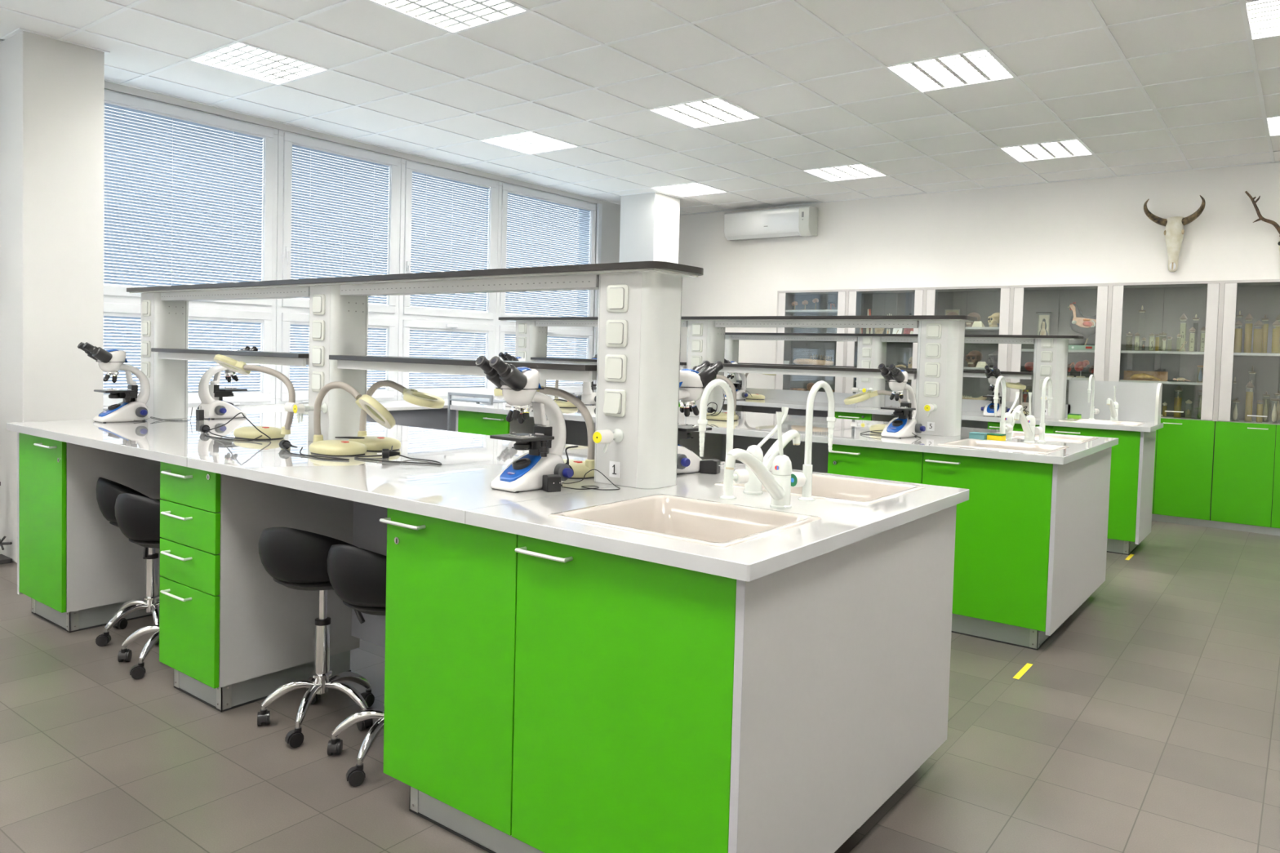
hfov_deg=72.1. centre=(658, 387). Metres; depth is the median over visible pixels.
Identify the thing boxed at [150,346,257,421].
microscope
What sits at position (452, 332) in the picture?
blind
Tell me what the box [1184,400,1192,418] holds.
jar
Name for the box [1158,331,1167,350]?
jar
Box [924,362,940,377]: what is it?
power socket
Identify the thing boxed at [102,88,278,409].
window
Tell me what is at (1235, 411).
jar
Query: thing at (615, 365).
power socket
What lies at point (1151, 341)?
jar
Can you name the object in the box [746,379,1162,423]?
backsplash
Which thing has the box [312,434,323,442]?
socket
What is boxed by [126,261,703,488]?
shelf
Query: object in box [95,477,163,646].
stool
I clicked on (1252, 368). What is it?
jar
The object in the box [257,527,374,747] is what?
stool
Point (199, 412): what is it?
power adapter
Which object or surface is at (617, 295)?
power socket
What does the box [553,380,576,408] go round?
lamp
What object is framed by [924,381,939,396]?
power socket
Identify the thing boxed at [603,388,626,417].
power socket
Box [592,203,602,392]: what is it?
trim
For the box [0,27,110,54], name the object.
trim
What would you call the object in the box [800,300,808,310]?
model
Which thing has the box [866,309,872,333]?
model
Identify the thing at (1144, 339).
jar
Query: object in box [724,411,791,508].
mixer tap
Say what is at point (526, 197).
blind
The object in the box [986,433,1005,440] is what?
sponge
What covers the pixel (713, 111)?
ceiling light
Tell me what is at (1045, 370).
power socket
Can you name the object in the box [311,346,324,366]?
power socket
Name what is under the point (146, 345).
power socket
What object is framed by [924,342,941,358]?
power socket
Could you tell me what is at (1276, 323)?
jar
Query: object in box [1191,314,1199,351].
jar
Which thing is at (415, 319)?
window
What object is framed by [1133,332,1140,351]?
jar
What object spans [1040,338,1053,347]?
power socket
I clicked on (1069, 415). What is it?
sponge
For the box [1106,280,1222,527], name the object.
display cabinet
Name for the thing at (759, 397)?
lamp
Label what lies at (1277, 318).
jar
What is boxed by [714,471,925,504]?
sink
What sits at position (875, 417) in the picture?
base cabinet
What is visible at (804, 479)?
tap
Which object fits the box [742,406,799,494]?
mixer tap
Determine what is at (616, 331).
power socket
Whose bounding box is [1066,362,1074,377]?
model
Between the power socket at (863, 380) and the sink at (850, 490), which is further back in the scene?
the power socket at (863, 380)
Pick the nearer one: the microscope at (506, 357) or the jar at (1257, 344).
the microscope at (506, 357)
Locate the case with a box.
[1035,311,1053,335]
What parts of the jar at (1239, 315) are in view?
lid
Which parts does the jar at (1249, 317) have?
lid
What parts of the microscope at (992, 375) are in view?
arm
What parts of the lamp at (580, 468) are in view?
power cord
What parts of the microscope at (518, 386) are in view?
stage knob, arm, focus knob, fine focus knob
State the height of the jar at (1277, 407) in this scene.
0.275 m
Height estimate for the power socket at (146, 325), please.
0.086 m
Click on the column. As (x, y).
(649, 231)
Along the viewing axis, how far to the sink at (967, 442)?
4.64 m
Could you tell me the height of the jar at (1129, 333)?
0.170 m
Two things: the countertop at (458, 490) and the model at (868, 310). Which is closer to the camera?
the countertop at (458, 490)
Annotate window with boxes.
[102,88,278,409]
[275,129,400,404]
[396,158,498,400]
[494,181,596,397]
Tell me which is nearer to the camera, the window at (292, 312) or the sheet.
the window at (292, 312)
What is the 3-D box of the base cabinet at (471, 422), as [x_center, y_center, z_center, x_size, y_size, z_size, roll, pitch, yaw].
[-0.503,0.637,6.634,1.558,0.897,1.387,3,3,37]
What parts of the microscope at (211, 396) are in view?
power cord, arm, focus knob, fine focus knob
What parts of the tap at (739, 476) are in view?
spout, tap knob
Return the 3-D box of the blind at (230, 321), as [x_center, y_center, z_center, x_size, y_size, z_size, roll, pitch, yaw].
[-3.598,-0.232,6.472,0.019,0.549,1.389,3,3,37]
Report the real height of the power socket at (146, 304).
0.086 m
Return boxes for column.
[618,192,679,263]
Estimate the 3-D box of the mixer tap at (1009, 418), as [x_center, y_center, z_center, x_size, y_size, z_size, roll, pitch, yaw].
[2.015,0.154,4.991,0.060,0.260,0.318,3,3,37]
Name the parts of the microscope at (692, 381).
focus knob, arm, fine focus knob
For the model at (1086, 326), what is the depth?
8.18 m
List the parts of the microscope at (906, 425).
power cord, stage knob, arm, focus knob, fine focus knob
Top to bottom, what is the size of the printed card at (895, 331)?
0.130 m
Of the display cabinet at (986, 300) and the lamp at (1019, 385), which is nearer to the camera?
the lamp at (1019, 385)
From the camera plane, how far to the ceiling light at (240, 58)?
5.61 m
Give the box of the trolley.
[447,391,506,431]
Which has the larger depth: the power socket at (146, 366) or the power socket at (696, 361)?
the power socket at (696, 361)
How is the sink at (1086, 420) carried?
in the countertop at (966, 415)
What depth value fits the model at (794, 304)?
9.99 m
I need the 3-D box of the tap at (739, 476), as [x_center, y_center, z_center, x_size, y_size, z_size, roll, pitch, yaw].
[0.180,0.151,2.560,0.222,0.354,0.064,-1,3,-43]
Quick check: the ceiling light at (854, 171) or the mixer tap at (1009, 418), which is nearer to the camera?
the mixer tap at (1009, 418)
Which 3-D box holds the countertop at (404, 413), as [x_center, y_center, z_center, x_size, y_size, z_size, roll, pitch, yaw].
[-2.124,0.505,7.859,0.705,0.740,5.340,3,3,37]
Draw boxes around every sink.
[548,493,821,547]
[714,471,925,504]
[937,438,1069,453]
[993,431,1098,443]
[1059,417,1145,431]
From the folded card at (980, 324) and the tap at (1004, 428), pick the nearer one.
the tap at (1004, 428)
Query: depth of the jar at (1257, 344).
7.36 m
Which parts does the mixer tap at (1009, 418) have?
lever, spout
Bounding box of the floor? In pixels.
[0,520,1279,852]
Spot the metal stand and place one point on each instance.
(4, 559)
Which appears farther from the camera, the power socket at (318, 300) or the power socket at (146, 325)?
the power socket at (146, 325)
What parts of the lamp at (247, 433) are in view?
power cord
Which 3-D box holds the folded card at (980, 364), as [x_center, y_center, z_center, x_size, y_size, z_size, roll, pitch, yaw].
[3.195,-0.227,8.675,0.117,0.058,0.058,3,3,37]
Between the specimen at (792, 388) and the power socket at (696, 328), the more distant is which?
the specimen at (792, 388)
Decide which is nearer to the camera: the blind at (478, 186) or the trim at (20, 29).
the trim at (20, 29)
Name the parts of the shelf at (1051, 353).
light rail, light rail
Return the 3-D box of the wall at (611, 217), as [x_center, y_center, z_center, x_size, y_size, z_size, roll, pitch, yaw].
[-3.578,-0.571,6.666,0.300,3.142,11.842,3,3,37]
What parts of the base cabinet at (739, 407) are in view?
knee panel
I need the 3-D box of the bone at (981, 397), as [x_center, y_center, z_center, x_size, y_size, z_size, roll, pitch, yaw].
[3.141,0.101,8.782,0.263,0.058,0.046,3,3,37]
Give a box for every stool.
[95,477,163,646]
[114,493,161,679]
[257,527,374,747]
[326,544,386,786]
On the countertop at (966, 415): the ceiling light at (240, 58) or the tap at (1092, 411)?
the tap at (1092, 411)
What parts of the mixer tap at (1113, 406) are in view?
spout, lever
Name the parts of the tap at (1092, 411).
spout, tap knob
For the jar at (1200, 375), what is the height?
0.149 m
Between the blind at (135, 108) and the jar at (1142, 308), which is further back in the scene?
the jar at (1142, 308)
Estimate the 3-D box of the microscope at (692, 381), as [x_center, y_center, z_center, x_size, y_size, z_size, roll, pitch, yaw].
[0.073,0.100,3.187,0.221,0.401,0.321,3,3,30]
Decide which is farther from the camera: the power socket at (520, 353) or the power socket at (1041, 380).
the power socket at (520, 353)
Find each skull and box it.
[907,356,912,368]
[946,311,958,315]
[964,350,982,367]
[965,312,980,326]
[987,312,999,327]
[987,350,998,368]
[1143,195,1205,271]
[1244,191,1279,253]
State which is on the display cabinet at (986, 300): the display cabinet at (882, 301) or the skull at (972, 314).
the skull at (972, 314)
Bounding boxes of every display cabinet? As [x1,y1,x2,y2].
[774,288,847,392]
[844,287,924,395]
[924,285,1012,401]
[1007,283,1111,404]
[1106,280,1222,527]
[1209,279,1279,535]
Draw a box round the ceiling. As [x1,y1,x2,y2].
[0,0,1279,214]
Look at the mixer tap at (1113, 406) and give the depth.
6.78 m
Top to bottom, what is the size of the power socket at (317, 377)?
0.086 m
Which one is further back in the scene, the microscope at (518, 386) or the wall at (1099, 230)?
the wall at (1099, 230)
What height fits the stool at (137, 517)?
0.738 m
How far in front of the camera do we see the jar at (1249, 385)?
7.42 m
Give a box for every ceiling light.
[193,43,324,83]
[374,0,524,31]
[484,132,574,153]
[653,97,758,127]
[653,182,724,195]
[805,164,884,181]
[888,49,1012,91]
[1002,139,1091,161]
[1246,0,1279,38]
[1266,116,1279,135]
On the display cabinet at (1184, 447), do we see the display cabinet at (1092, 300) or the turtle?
the turtle
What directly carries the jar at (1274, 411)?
in the display cabinet at (1246, 486)
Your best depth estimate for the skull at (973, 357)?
8.77 m
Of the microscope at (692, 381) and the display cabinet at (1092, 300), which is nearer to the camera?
the microscope at (692, 381)
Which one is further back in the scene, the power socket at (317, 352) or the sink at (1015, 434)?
the sink at (1015, 434)
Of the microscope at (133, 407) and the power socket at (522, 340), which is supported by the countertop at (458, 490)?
the microscope at (133, 407)
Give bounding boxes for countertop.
[6,412,969,581]
[102,395,577,431]
[449,400,1118,464]
[679,399,1163,431]
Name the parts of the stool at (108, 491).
backrest, leg, leg, height lever, leg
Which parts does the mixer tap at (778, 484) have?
spout, lever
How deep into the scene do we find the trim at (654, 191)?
9.75 m
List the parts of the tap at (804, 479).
tap knob, spout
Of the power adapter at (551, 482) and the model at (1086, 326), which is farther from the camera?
the model at (1086, 326)
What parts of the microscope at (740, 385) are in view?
arm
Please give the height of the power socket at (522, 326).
0.086 m
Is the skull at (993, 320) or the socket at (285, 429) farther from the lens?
the skull at (993, 320)
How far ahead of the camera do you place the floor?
3.02 m
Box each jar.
[1125,332,1133,351]
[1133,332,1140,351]
[1137,305,1146,325]
[1141,337,1146,351]
[1148,332,1155,350]
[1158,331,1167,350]
[1161,337,1166,351]
[1162,401,1167,417]
[1173,385,1182,417]
[1177,313,1187,351]
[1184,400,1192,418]
[1188,327,1195,351]
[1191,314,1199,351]
[1196,365,1203,382]
[1196,390,1202,418]
[1199,326,1205,351]
[1231,398,1240,421]
[1235,311,1243,351]
[1235,320,1243,352]
[1243,313,1253,352]
[1244,381,1253,422]
[1246,365,1256,421]
[1252,320,1263,353]
[1256,400,1263,422]
[1259,314,1269,353]
[1261,391,1271,422]
[1269,398,1279,423]
[1271,320,1279,353]
[1272,390,1279,422]
[1275,314,1279,352]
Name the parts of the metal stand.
foot plate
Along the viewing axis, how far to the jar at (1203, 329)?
7.62 m
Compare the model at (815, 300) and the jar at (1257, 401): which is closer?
the jar at (1257, 401)
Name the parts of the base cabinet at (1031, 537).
handle, door, handle, door, panel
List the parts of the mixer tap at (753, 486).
lever, spout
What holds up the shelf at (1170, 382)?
attached to the display cabinet at (1184, 447)
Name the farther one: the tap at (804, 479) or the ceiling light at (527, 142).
the ceiling light at (527, 142)
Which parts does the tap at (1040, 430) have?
tap knob, spout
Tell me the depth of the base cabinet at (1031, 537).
4.27 m
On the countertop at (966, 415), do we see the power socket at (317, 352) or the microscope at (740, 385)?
the microscope at (740, 385)
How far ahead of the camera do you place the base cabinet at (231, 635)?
3.30 m
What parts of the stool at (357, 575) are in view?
backrest, leg, leg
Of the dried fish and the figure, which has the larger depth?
the figure
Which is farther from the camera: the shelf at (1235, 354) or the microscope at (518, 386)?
the shelf at (1235, 354)
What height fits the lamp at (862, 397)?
0.245 m
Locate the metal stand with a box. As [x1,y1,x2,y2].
[0,481,12,564]
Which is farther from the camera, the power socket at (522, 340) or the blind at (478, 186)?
the blind at (478, 186)
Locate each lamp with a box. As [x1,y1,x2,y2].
[200,354,295,441]
[278,381,395,460]
[348,380,444,465]
[493,386,595,479]
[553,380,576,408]
[706,374,738,421]
[745,373,776,399]
[844,390,902,433]
[1005,382,1028,414]
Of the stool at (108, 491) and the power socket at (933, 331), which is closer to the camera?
the stool at (108, 491)
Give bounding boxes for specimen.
[789,387,807,391]
[806,382,814,391]
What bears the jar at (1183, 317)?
on the display cabinet at (1184, 447)
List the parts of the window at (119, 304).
blind rail, blind rail, sash, sash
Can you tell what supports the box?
on the display cabinet at (882, 301)
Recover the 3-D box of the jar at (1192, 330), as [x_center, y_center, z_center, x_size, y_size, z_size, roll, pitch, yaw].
[4.648,-0.420,7.663,0.049,0.216,0.049,3,3,37]
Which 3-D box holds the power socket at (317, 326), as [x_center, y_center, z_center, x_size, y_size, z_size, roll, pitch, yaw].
[-1.458,-0.245,3.762,0.086,0.086,0.013,3,3,37]
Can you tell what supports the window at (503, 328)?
in the wall at (611, 217)
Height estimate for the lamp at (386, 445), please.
0.280 m
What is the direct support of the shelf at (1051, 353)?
on the countertop at (966, 415)
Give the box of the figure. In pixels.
[1022,389,1028,402]
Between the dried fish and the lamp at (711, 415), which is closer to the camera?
the lamp at (711, 415)
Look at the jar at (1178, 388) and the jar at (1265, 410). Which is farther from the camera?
the jar at (1178, 388)
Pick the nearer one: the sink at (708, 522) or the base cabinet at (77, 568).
the sink at (708, 522)
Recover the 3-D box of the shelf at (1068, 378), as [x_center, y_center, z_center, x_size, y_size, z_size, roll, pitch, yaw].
[3.806,-0.091,8.339,0.810,0.020,0.319,3,3,37]
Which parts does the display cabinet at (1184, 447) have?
door, panel, door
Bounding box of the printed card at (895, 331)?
[892,328,902,333]
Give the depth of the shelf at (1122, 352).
7.81 m
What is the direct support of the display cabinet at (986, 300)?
on the floor
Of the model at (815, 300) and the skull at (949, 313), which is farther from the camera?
the model at (815, 300)
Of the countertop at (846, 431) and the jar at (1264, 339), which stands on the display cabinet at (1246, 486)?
the jar at (1264, 339)
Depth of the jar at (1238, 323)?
7.46 m
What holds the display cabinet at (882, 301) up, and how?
on the floor
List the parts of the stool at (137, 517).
backrest, leg, leg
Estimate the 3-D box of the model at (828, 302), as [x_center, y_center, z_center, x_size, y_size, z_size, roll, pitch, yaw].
[1.899,-0.905,9.751,0.125,0.099,0.050,3,3,37]
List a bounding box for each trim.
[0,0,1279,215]
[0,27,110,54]
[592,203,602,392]
[619,191,683,199]
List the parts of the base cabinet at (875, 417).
handle, drawer, knee panel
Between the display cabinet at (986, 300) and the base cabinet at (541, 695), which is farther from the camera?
the display cabinet at (986, 300)
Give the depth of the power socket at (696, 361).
5.95 m
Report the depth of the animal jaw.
9.82 m
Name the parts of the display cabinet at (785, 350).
panel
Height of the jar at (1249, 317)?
0.338 m
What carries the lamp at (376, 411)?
on the countertop at (458, 490)
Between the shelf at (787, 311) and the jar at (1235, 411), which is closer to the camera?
the jar at (1235, 411)
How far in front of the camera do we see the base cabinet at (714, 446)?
5.58 m
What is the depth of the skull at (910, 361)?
9.17 m
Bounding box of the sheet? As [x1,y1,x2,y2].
[944,309,959,315]
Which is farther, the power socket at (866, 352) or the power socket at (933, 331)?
the power socket at (866, 352)
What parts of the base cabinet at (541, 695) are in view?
handle, door, handle, door, panel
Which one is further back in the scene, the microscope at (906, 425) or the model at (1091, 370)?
the model at (1091, 370)
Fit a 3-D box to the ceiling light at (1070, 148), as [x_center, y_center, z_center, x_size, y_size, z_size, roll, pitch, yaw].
[3.220,-2.005,7.288,0.576,0.085,0.576,3,3,37]
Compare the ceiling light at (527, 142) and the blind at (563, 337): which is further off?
the blind at (563, 337)
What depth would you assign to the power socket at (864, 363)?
7.76 m
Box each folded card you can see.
[972,321,985,327]
[975,361,986,367]
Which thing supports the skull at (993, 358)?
on the display cabinet at (986, 300)
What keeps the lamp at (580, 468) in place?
on the countertop at (458, 490)
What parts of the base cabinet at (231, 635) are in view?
handle, handle, handle, handle, drawer, drawer, drawer, drawer, knee panel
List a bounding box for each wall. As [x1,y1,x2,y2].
[0,31,104,563]
[104,80,620,407]
[678,162,1279,389]
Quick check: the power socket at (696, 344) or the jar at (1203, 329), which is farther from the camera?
the jar at (1203, 329)
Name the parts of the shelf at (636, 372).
light rail, light rail, number plate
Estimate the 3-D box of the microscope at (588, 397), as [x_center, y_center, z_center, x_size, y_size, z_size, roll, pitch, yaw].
[-0.552,-0.069,7.111,0.221,0.401,0.321,2,2,1]
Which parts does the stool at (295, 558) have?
leg, backrest, leg, leg, seat, leg, height lever, leg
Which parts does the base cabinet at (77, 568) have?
panel, door, handle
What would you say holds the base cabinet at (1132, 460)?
on the floor
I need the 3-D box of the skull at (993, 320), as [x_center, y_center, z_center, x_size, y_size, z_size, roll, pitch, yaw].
[3.346,-0.668,8.686,0.171,0.150,0.120,1,2,-10]
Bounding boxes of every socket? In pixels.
[142,299,151,315]
[142,320,151,336]
[142,341,151,357]
[142,361,151,377]
[280,426,290,434]
[311,320,324,340]
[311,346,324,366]
[311,371,324,391]
[312,294,325,315]
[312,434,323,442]
[357,431,367,436]
[517,351,525,359]
[518,323,526,333]
[518,337,526,347]
[585,458,594,470]
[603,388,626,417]
[604,354,626,382]
[605,320,627,346]
[606,284,629,312]
[690,355,702,368]
[691,323,702,336]
[691,339,702,352]
[861,360,871,368]
[861,377,870,382]
[862,337,871,345]
[862,347,871,357]
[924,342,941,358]
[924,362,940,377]
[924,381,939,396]
[925,323,942,338]
[1039,378,1048,390]
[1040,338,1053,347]
[1040,351,1053,362]
[1040,364,1052,376]
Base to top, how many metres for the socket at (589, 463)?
0.034 m
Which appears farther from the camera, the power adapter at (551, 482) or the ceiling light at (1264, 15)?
the ceiling light at (1264, 15)
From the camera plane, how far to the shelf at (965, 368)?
8.65 m
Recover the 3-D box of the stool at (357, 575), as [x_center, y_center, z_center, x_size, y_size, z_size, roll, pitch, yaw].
[-0.868,0.851,2.880,0.421,0.738,0.422,3,3,30]
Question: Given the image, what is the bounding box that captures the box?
[853,377,856,387]
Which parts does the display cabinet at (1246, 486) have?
door, panel, handle, handle, door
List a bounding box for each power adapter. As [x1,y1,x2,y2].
[195,405,204,420]
[541,469,620,492]
[676,458,724,474]
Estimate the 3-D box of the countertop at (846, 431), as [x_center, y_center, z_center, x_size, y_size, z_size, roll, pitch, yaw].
[0.571,0.229,5.850,4.243,0.035,1.425,3,3,37]
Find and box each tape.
[1013,662,1032,679]
[1124,554,1133,559]
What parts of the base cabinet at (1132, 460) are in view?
door, handle, door, panel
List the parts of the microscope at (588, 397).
arm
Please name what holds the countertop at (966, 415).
on the base cabinet at (739, 407)
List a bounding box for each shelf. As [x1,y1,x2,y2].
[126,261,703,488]
[498,315,977,436]
[723,332,1084,418]
[785,309,837,313]
[964,326,999,330]
[964,367,993,369]
[1021,348,1094,352]
[1066,377,1088,380]
[1119,379,1202,385]
[1120,350,1204,355]
[1233,352,1279,356]
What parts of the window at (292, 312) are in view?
handle, sash, sash, blind rail, blind rail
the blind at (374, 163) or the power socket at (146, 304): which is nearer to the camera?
the power socket at (146, 304)
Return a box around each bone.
[895,364,906,368]
[961,395,986,399]
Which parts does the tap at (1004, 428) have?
spout, tap knob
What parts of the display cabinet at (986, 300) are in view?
panel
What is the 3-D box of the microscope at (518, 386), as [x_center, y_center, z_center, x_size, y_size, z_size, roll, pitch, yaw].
[-0.389,0.107,2.666,0.221,0.401,0.321,3,2,23]
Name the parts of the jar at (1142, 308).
lid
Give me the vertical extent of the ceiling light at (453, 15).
0.085 m
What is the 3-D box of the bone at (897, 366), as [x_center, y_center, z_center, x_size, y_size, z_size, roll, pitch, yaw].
[2.542,-0.223,9.247,0.128,0.040,0.022,3,3,37]
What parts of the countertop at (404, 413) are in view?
apron panel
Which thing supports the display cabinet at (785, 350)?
on the floor
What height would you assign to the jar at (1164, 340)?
0.120 m
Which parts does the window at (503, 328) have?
sash, blind rail, sash, blind rail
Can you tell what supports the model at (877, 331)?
on the display cabinet at (882, 301)
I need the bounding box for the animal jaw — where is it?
[793,353,834,365]
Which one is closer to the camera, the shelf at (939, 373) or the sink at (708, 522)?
the sink at (708, 522)
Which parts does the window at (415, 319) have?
handle, sash, blind rail, sash, blind rail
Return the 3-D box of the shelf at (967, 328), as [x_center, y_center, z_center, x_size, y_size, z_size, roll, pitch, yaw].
[3.137,-0.594,8.828,0.810,0.020,0.319,3,3,37]
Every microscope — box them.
[77,342,150,422]
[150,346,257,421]
[475,355,573,493]
[498,352,532,406]
[576,354,597,404]
[676,360,723,473]
[723,358,747,399]
[859,363,925,438]
[981,364,1029,417]
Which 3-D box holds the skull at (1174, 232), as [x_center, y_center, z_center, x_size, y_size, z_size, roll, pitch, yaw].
[4.579,-1.360,7.823,0.474,0.642,0.187,3,3,37]
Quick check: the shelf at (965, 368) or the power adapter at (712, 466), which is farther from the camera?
the shelf at (965, 368)
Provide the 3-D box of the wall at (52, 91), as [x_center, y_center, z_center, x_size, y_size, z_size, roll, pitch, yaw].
[-3.769,-0.519,5.443,0.465,3.122,0.430,3,3,37]
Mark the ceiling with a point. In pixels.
(529, 37)
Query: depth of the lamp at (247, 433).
3.85 m
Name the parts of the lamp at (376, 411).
power cord, power cord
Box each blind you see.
[103,102,262,286]
[103,315,261,394]
[289,324,386,390]
[290,144,388,304]
[408,329,486,388]
[409,171,488,311]
[504,334,586,386]
[505,192,590,316]
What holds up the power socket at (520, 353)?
attached to the shelf at (939, 373)
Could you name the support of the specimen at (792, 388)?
on the display cabinet at (785, 350)
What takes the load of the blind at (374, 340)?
attached to the window at (292, 312)
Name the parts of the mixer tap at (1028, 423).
spout, lever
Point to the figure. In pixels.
(1024, 395)
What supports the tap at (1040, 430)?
on the countertop at (846, 431)
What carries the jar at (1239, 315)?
on the display cabinet at (1246, 486)
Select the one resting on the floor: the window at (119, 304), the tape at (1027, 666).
the tape at (1027, 666)
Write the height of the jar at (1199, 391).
0.251 m
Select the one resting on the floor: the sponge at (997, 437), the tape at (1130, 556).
the tape at (1130, 556)
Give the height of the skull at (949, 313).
0.162 m
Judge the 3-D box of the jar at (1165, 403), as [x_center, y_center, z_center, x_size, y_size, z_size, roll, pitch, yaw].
[4.505,0.194,7.831,0.037,0.133,0.037,3,3,37]
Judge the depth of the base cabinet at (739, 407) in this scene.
8.54 m
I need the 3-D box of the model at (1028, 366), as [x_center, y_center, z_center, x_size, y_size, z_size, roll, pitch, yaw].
[3.603,-0.183,8.483,0.143,0.140,0.079,3,3,37]
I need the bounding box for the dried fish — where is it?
[1123,370,1168,381]
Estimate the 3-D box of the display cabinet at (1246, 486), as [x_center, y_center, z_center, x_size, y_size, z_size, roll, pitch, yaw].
[5.153,0.163,7.319,0.850,2.100,0.382,3,3,37]
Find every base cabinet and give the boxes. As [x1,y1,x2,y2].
[17,432,160,632]
[159,461,386,711]
[379,504,956,852]
[455,409,595,446]
[678,403,827,417]
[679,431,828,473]
[827,444,1111,650]
[834,411,988,428]
[987,421,1155,555]
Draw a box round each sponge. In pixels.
[968,431,988,439]
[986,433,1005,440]
[1067,413,1081,418]
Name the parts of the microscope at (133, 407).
stage knob, arm, focus knob, fine focus knob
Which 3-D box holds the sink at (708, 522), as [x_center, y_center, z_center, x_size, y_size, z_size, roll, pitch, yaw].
[0.070,0.435,2.281,0.535,0.208,0.485,3,3,37]
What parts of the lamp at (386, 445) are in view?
power cord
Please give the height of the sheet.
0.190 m
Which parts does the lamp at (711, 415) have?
power cord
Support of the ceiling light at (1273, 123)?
attached to the ceiling
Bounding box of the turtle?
[1173,377,1190,382]
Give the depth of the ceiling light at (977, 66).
5.38 m
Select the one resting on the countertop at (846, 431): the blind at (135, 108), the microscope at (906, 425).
the microscope at (906, 425)
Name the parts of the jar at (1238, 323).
lid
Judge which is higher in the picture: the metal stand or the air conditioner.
the air conditioner
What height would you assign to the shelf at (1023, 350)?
0.020 m
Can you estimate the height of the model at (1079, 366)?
0.166 m
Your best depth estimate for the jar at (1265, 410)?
7.43 m
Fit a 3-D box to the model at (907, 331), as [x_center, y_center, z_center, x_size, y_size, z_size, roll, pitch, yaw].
[2.610,-0.603,9.161,0.136,0.180,0.066,3,3,37]
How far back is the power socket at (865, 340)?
7.75 m
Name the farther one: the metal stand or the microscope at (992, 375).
the microscope at (992, 375)
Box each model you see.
[791,301,797,310]
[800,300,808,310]
[810,297,818,310]
[826,301,835,309]
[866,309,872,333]
[874,328,884,333]
[903,328,913,333]
[1024,361,1033,372]
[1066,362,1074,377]
[1067,302,1096,350]
[1074,360,1088,377]
[1088,365,1093,377]
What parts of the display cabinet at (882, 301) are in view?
panel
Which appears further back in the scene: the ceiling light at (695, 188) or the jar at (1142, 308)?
the ceiling light at (695, 188)
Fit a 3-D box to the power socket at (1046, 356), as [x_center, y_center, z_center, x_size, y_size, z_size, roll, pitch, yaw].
[3.028,-0.243,6.868,0.086,0.086,0.013,3,3,37]
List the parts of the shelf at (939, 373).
light rail, light rail, number plate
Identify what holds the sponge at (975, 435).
on the countertop at (846, 431)
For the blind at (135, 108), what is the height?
1.237 m
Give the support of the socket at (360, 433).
attached to the lamp at (386, 445)
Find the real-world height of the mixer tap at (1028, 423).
0.270 m
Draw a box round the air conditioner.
[724,205,817,240]
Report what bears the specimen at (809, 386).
on the display cabinet at (785, 350)
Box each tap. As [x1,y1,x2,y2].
[697,378,749,499]
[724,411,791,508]
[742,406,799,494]
[791,380,835,501]
[993,375,1013,440]
[1004,391,1023,439]
[1013,392,1035,443]
[1035,376,1053,442]
[1087,374,1099,419]
[1106,386,1119,420]
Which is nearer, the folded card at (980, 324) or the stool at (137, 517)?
the stool at (137, 517)
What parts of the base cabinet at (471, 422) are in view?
panel, door, handle, knee panel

